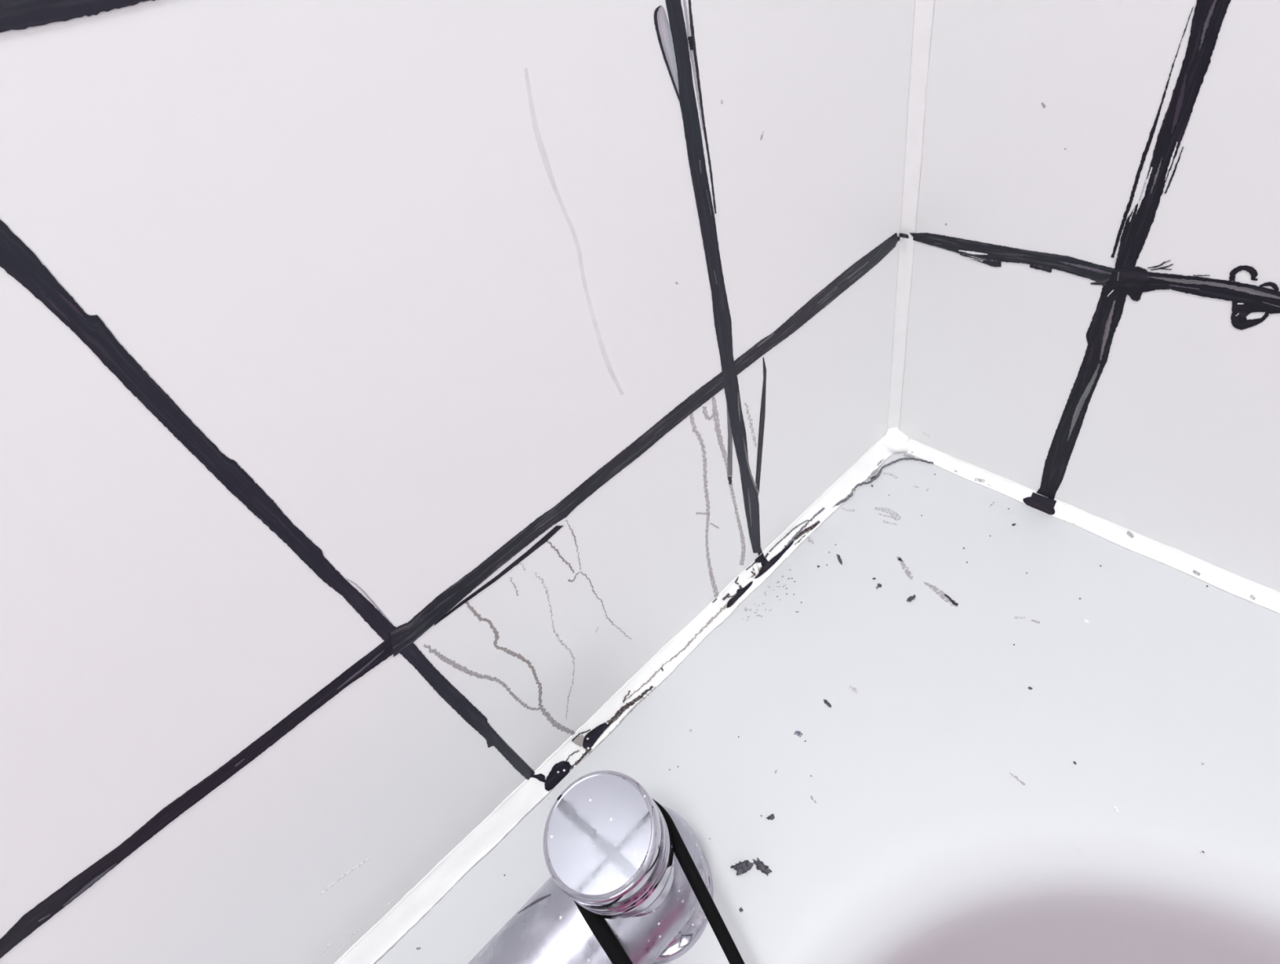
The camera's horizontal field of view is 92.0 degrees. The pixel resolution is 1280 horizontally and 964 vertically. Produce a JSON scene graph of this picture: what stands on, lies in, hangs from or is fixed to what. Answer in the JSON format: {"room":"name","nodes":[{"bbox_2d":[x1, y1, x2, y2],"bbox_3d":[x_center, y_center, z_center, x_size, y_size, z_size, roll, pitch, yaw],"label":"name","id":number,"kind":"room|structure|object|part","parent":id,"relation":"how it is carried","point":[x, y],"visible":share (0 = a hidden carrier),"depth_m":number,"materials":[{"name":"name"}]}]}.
{"room":"damaged room","nodes":[
{"label":"damaged room","id":0,"kind":"room"},
{"bbox_2d":[0,0,915,963],"bbox_3d":[-0.676,0.116,-0.293,2.020,2.400,0.026,-39,48,-20],"label":"wall","id":1,"kind":"structure","parent":0,"point":[385,385],"depth_m":0.21,"materials":[{"name":"grey tile"}]},
{"bbox_2d":[333,427,909,963],"bbox_3d":[-0.095,0.198,0.339,0.800,0.024,0.031,-39,48,-20],"label":"trim","id":2,"kind":"structure","parent":1,"relation":"attached to","point":[372,946],"depth_m":0.37,"materials":[{"name":"white plastic"}]},
{"bbox_2d":[887,0,935,430],"bbox_3d":[-0.011,-0.643,-0.144,0.007,1.800,0.007,-39,48,-20],"label":"trim","id":3,"kind":"structure","parent":1,"relation":"attached to","point":[923,16],"depth_m":0.34,"materials":[{"name":"white plastic"}]},
{"bbox_2d":[899,0,1279,592],"bbox_3d":[0.670,-0.070,-0.558,0.021,2.400,1.900,-39,48,-20],"label":"wall","id":4,"kind":"structure","parent":0,"point":[1094,320],"depth_m":0.30,"materials":[{"name":"grey tile"}]},
{"bbox_2d":[905,438,1279,614],"bbox_3d":[0.516,0.179,0.164,0.009,0.009,1.000,-39,48,-20],"label":"trim","id":5,"kind":"structure","parent":4,"relation":"attached to","point":[1268,598],"depth_m":0.38,"materials":[{"name":"white plastic"}]},
{"bbox_3d":[0.215,1.345,-0.051,2.020,0.020,1.920,-39,48,-20],"label":"floor","id":6,"kind":"structure","parent":0,"visible":0},
{"bbox_2d":[374,451,1279,963],"bbox_3d":[0.518,0.756,0.006,0.800,0.562,1.704,-39,48,-20],"label":"bathtub","id":7,"kind":"object","parent":6,"relation":"on","point":[945,814],"visible":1,"depth_m":0.33,"materials":[{"name":"white ceramic"}]},
{"bbox_2d":[467,770,713,963],"bbox_3d":[-0.042,0.257,0.207,0.266,0.100,0.177,-39,48,-20],"label":"tap","id":8,"kind":"object","parent":7,"relation":"on","point":[608,846],"visible":0.97,"depth_m":0.25,"materials":[{"name":"silver metal"}]},
{"bbox_3d":[-0.016,0.138,0.243,0.043,0.001,0.043,-39,48,-20],"label":"knob","id":9,"kind":"part","parent":8,"relation":"part of","materials":[{"name":"silver metal"}]},
{"bbox_3d":[-0.012,0.149,0.255,0.048,0.034,0.048,-39,48,-20],"label":"knob","id":10,"kind":"part","parent":8,"relation":"part of","materials":[{"name":"silver metal"}]},
{"bbox_2d":[573,799,744,963],"bbox_3d":[0.063,0.269,0.249,0.053,0.155,0.262,-32,46,-13],"label":"strap","id":11,"kind":"object","parent":8,"relation":"hanging from","point":[598,926],"visible":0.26,"depth_m":0.25,"materials":[{"name":"black plastic"}]},
{"bbox_2d":[730,860,753,875],"bbox_3d":[0.051,0.193,0.309,0.012,0.003,0.006,-18,44,1],"label":"crumb","id":12,"kind":"object","parent":7,"relation":"on","point":[743,867],"visible":1,"depth_m":0.31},
{"bbox_2d":[752,857,772,875],"bbox_3d":[0.060,0.191,0.307,0.011,0.002,0.005,25,59,36],"label":"crumb","id":13,"kind":"object","parent":7,"relation":"on","point":[760,865],"visible":1,"depth_m":0.31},
{"bbox_2d":[765,813,774,819],"bbox_3d":[0.068,0.175,0.322,0.005,0.001,0.003,-25,44,-6],"label":"crumb","id":14,"kind":"object","parent":7,"relation":"on","point":[771,816],"visible":1,"depth_m":0.32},
{"bbox_2d":[823,699,831,706],"bbox_3d":[0.108,0.127,0.355,0.002,0.001,0.007,-32,46,-14],"label":"crumb","id":15,"kind":"object","parent":7,"relation":"on","point":[826,702],"visible":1,"depth_m":0.35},
{"bbox_2d":[836,554,842,564],"bbox_3d":[0.135,0.052,0.419,0.002,0.002,0.010,-13,44,6],"label":"crumb","id":16,"kind":"object","parent":7,"relation":"on","point":[838,556],"visible":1,"depth_m":0.42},
{"bbox_2d":[906,594,915,601],"bbox_3d":[0.170,0.073,0.388,0.007,0.002,0.003,-34,46,-15],"label":"crumb","id":17,"kind":"object","parent":7,"relation":"on","point":[910,598],"visible":1,"depth_m":0.39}
]}

